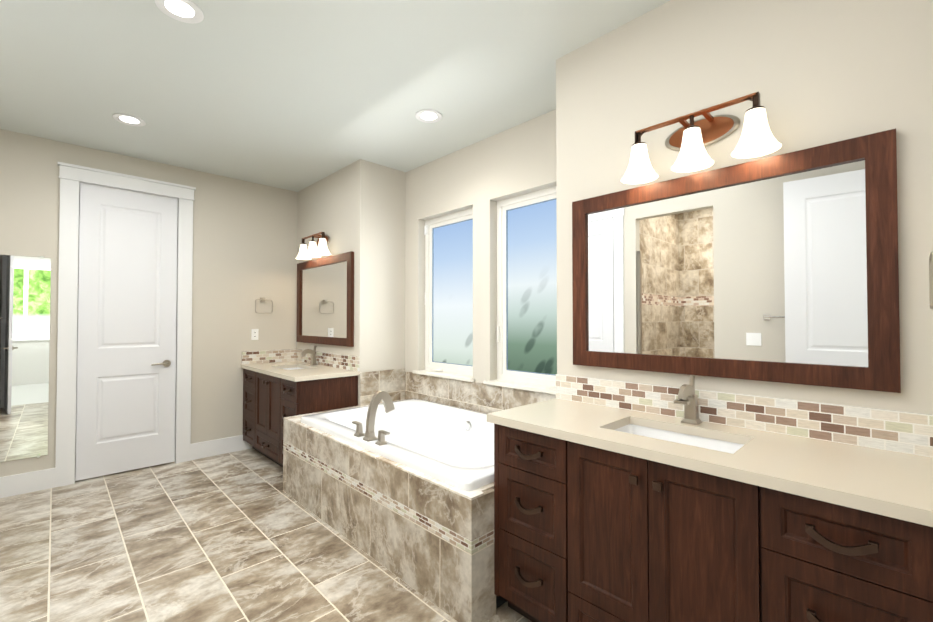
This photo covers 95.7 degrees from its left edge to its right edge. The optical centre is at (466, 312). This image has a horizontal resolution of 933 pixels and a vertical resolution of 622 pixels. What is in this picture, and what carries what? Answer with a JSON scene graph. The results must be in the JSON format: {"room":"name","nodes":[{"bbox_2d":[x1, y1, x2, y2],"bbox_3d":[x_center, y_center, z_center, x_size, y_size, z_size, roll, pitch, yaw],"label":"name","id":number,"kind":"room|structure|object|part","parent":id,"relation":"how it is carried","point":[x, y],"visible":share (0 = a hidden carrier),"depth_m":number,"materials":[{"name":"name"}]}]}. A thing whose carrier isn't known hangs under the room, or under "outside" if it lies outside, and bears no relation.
{"room":"bathroom","nodes":[
{"label":"bathroom","id":0,"kind":"room"},
{"bbox_2d":[0,129,297,476],"bbox_3d":[-2.690,0.017,4.136,3.300,2.800,0.150,1,-1,-44],"label":"wall","id":1,"kind":"structure","parent":0,"point":[244,245],"depth_m":4.18,"materials":[{"name":"beige paint"}]},
{"bbox_2d":[0,255,50,461],"bbox_3d":[-3.508,0.347,3.221,0.461,1.594,0.009,1,-1,-44],"label":"wall mirror","id":2,"kind":"object","parent":1,"relation":"attached to","point":[25,282],"visible":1,"depth_m":3.29,"materials":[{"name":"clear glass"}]},
{"bbox_2d":[0,468,54,497],"bbox_3d":[-3.515,1.324,3.196,0.577,0.155,0.015,1,-1,-44],"label":"baseboard","id":3,"kind":"structure","parent":1,"relation":"attached to","point":[23,483],"depth_m":3.28,"materials":[{"name":"white paint"}]},
{"bbox_2d":[55,162,195,487],"bbox_3d":[-3.012,0.099,3.776,0.959,2.624,0.156,1,-1,-44],"label":"trim","id":4,"kind":"structure","parent":1,"relation":"attached to","point":[72,177],"depth_m":3.50,"materials":[{"name":"white paint"}]},
{"bbox_2d":[75,182,177,480],"bbox_3d":[-3.003,0.155,3.766,0.685,2.488,0.035,1,-1,-44],"label":"closet door","id":5,"kind":"structure","parent":1,"relation":"in","point":[126,339],"depth_m":3.73,"materials":[{"name":"white paint"}]},
{"bbox_2d":[190,435,251,460],"bbox_3d":[-2.282,1.344,4.397,1.018,0.155,0.015,1,-1,-44],"label":"baseboard","id":6,"kind":"structure","parent":1,"relation":"attached to","point":[199,450],"depth_m":4.20,"materials":[{"name":"white paint"}]},
{"bbox_2d":[251,329,258,339],"bbox_3d":[-2.236,0.233,4.463,0.070,0.115,0.008,1,-1,-44],"label":"electrical outlet","id":7,"kind":"object","parent":1,"relation":"attached to","point":[254,334],"visible":1,"depth_m":4.46,"materials":[{"name":"white plastic"}]},
{"bbox_2d":[255,297,272,312],"bbox_3d":[-2.167,-0.077,4.503,0.181,0.172,0.055,1,-1,-44],"label":"towel ring","id":8,"kind":"object","parent":1,"relation":"attached to","point":[262,299],"visible":1,"depth_m":4.50,"materials":[{"name":"silver metal"}]},
{"bbox_2d":[151,360,170,366],"bbox_3d":[-2.807,0.473,3.883,0.153,0.064,0.062,1,-1,-44],"label":"handle","id":9,"kind":"object","parent":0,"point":[166,363],"visible":0.98,"depth_m":3.91,"materials":[{"name":"silver metal"}]},
{"bbox_2d":[0,448,531,621],"bbox_3d":[-0.942,1.426,2.317,3.300,0.080,5.100,1,-1,-44],"label":"floor","id":10,"kind":"structure","parent":0,"point":[240,536],"depth_m":2.39,"materials":[{"name":"tile"}]},
{"bbox_2d":[241,366,358,467],"bbox_3d":[-1.659,0.990,4.069,0.588,0.848,1.354,1,-1,-44],"label":"bathroom vanity","id":11,"kind":"object","parent":10,"relation":"on","point":[279,386],"depth_m":3.74,"materials":[{"name":"brown wood"}]},
{"bbox_2d":[241,362,358,381],"bbox_3d":[-1.647,0.549,4.072,0.578,0.035,1.378,1,-1,-44],"label":"countertop","id":12,"kind":"structure","parent":11,"relation":"on","point":[314,372],"depth_m":3.77,"materials":[{"name":"beige stone"}]},
{"bbox_2d":[281,366,308,369],"bbox_3d":[-1.704,0.633,4.144,0.304,0.154,0.495,1,-1,-44],"label":"sink","id":13,"kind":"object","parent":12,"relation":"in","point":[282,367],"depth_m":4.33,"materials":[{"name":"white ceramic"}]},
{"bbox_2d":[301,346,316,365],"bbox_3d":[-1.591,0.435,4.257,0.165,0.198,0.066,1,-1,-44],"label":"faucet","id":14,"kind":"object","parent":12,"relation":"on","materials":[{"name":"silver metal"}]},
{"bbox_2d":[283,368,555,621],"bbox_3d":[-0.296,0.946,2.979,1.158,0.901,2.098,1,-1,-44],"label":"bathtub","id":15,"kind":"object","parent":10,"relation":"on","point":[393,472],"visible":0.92,"depth_m":2.52,"materials":[{"name":"tile"}]},
{"bbox_2d":[487,418,932,621],"bbox_3d":[0.801,0.933,1.595,0.578,0.878,1.412,1,-1,-44],"label":"bathroom vanity","id":16,"kind":"object","parent":10,"relation":"on","point":[619,501],"depth_m":1.36,"materials":[{"name":"brown wood"}]},
{"bbox_2d":[487,398,932,521],"bbox_3d":[0.797,0.477,1.614,0.568,0.035,1.438,1,-1,-44],"label":"countertop","id":17,"kind":"structure","parent":16,"relation":"on","point":[901,481],"depth_m":1.35,"materials":[{"name":"beige stone"}]},
{"bbox_2d":[611,422,742,453],"bbox_3d":[0.795,0.560,1.624,0.304,0.154,0.494,1,-1,-44],"label":"sink","id":18,"kind":"object","parent":17,"relation":"in","point":[669,432],"depth_m":1.73,"materials":[{"name":"white ceramic"}]},
{"bbox_2d":[671,375,702,425],"bbox_3d":[0.907,0.361,1.736,0.165,0.198,0.066,1,-1,-44],"label":"faucet","id":19,"kind":"object","parent":17,"relation":"on","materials":[{"name":"silver metal"}]},
{"bbox_2d":[556,374,932,456],"bbox_3d":[0.801,0.393,1.619,0.558,0.132,1.438,1,-1,-44],"label":"backsplash","id":20,"kind":"structure","parent":17,"relation":"on","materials":[{"name":"tile"}]},
{"bbox_2d":[0,0,669,191],"bbox_3d":[-0.394,-1.481,0.765,4.750,0.080,8.160,1,-1,-44],"label":"ceiling","id":21,"kind":"structure","parent":0,"point":[295,95],"depth_m":2.51,"materials":[{"name":"white paint"}]},
{"bbox_2d":[112,113,145,125],"bbox_3d":[-2.446,-1.396,3.064,0.190,0.010,0.190,1,-1,-44],"label":"recessed light","id":22,"kind":"object","parent":21,"relation":"in","point":[128,119],"visible":0.94,"depth_m":3.06,"materials":[{"name":"white paint"}]},
{"bbox_2d":[155,0,203,23],"bbox_3d":[-1.336,-1.415,1.968,0.190,0.010,0.190,1,-1,-44],"label":"recessed light","id":23,"kind":"object","parent":21,"relation":"in","point":[187,11],"visible":1,"depth_m":1.98,"materials":[{"name":"white paint"}]},
{"bbox_2d":[415,109,441,122],"bbox_3d":[-0.269,-1.397,3.008,0.190,0.010,0.190,1,-1,-44],"label":"recessed light","id":24,"kind":"object","parent":21,"relation":"in","point":[428,116],"visible":1,"depth_m":3.00,"materials":[{"name":"white paint"}]},
{"bbox_2d":[297,159,405,405],"bbox_3d":[-1.208,0.024,4.513,0.650,2.800,1.380,1,-1,-44],"label":"wall","id":25,"kind":"structure","parent":0,"point":[358,208],"depth_m":3.99,"materials":[{"name":"beige paint"}]},
{"bbox_2d":[242,349,358,370],"bbox_3d":[-1.643,0.465,4.077,0.568,0.132,1.379,1,-1,-44],"label":"backsplash","id":26,"kind":"structure","parent":25,"relation":"attached to","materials":[{"name":"tile"}]},
{"bbox_2d":[296,232,330,259],"bbox_3d":[-1.531,-0.677,4.251,0.191,0.231,0.596,1,-1,-44],"label":"vanity light","id":27,"kind":"object","parent":25,"relation":"attached to","point":[321,242],"visible":1,"depth_m":4.21,"materials":[{"name":"white glass"}]},
{"bbox_2d":[296,251,353,346],"bbox_3d":[-1.460,-0.115,4.283,0.032,0.870,1.200,1,-1,-44],"label":"mirror","id":28,"kind":"object","parent":25,"relation":"attached to","point":[325,300],"visible":1,"depth_m":4.21,"materials":[{"name":"brown wood"}]},
{"bbox_3d":[-1.455,-0.115,4.288,0.014,0.720,1.050,1,-1,-44],"label":"glass","id":29,"kind":"part","parent":28,"relation":"part of","materials":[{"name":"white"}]},
{"bbox_2d":[405,109,555,382],"bbox_3d":[0.172,0.006,3.455,0.150,2.800,2.060,1,-1,-44],"label":"wall","id":30,"kind":"structure","parent":0,"point":[481,178],"depth_m":3.42,"materials":[{"name":"beige paint"}]},
{"bbox_2d":[412,370,474,381],"bbox_3d":[-0.188,0.555,3.737,0.131,0.025,0.790,1,-1,-44],"label":"sill","id":31,"kind":"structure","parent":30,"relation":"attached to","point":[449,375],"depth_m":3.69,"materials":[{"name":"beige wood"}]},
{"bbox_2d":[424,208,472,375],"bbox_3d":[-0.130,-0.171,3.807,0.093,1.435,0.730,1,-1,-44],"label":"window","id":32,"kind":"structure","parent":30,"relation":"in","point":[449,293],"depth_m":3.85,"materials":[{"name":"white plastic"}]},
{"bbox_2d":[483,379,555,394],"bbox_3d":[0.454,0.544,3.079,0.131,0.025,0.790,1,-1,-44],"label":"sill","id":33,"kind":"structure","parent":30,"relation":"attached to","point":[529,387],"depth_m":3.07,"materials":[{"name":"beige"}]},
{"bbox_2d":[497,186,556,386],"bbox_3d":[0.512,-0.182,3.148,0.093,1.435,0.730,1,-1,-44],"label":"window","id":34,"kind":"structure","parent":30,"relation":"in","point":[527,288],"depth_m":3.21,"materials":[{"name":"glass"}]},
{"bbox_2d":[556,0,932,414],"bbox_3d":[1.260,-0.019,2.002,0.620,2.800,1.540,1,-1,-44],"label":"wall","id":35,"kind":"structure","parent":0,"point":[814,73],"depth_m":1.65,"materials":[{"name":"beige paint"}]},
{"bbox_2d":[621,91,781,183],"bbox_3d":[0.943,-0.720,1.755,0.191,0.231,0.596,1,-1,-44],"label":"vanity light","id":36,"kind":"object","parent":35,"relation":"attached to","point":[690,140],"visible":1,"depth_m":1.74,"materials":[{"name":"white glass"}]},
{"bbox_2d":[572,128,900,392],"bbox_3d":[0.991,-0.163,1.810,0.032,0.860,1.204,1,-1,-44],"label":"mirror","id":37,"kind":"object","parent":35,"relation":"attached to","point":[782,268],"visible":0.96,"depth_m":1.66,"materials":[{"name":"brown wood"}]},
{"bbox_3d":[0.996,-0.163,1.815,0.014,0.710,1.054,1,-1,-44],"label":"glass","id":38,"kind":"part","parent":37,"relation":"part of","materials":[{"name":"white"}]},
{"bbox_3d":[0.802,-0.044,0.552,3.300,2.800,0.100,1,-1,-44],"label":"wall","id":39,"kind":"structure","parent":0,"visible":0},
{"bbox_2d":[929,251,932,309],"bbox_3d":[1.263,-0.095,1.111,0.181,0.172,0.055,1,-1,-44],"label":"towel ring","id":40,"kind":"object","parent":39,"relation":"attached to","point":[931,279],"visible":1,"depth_m":1.18,"materials":[{"name":"silver metal"}]}
]}

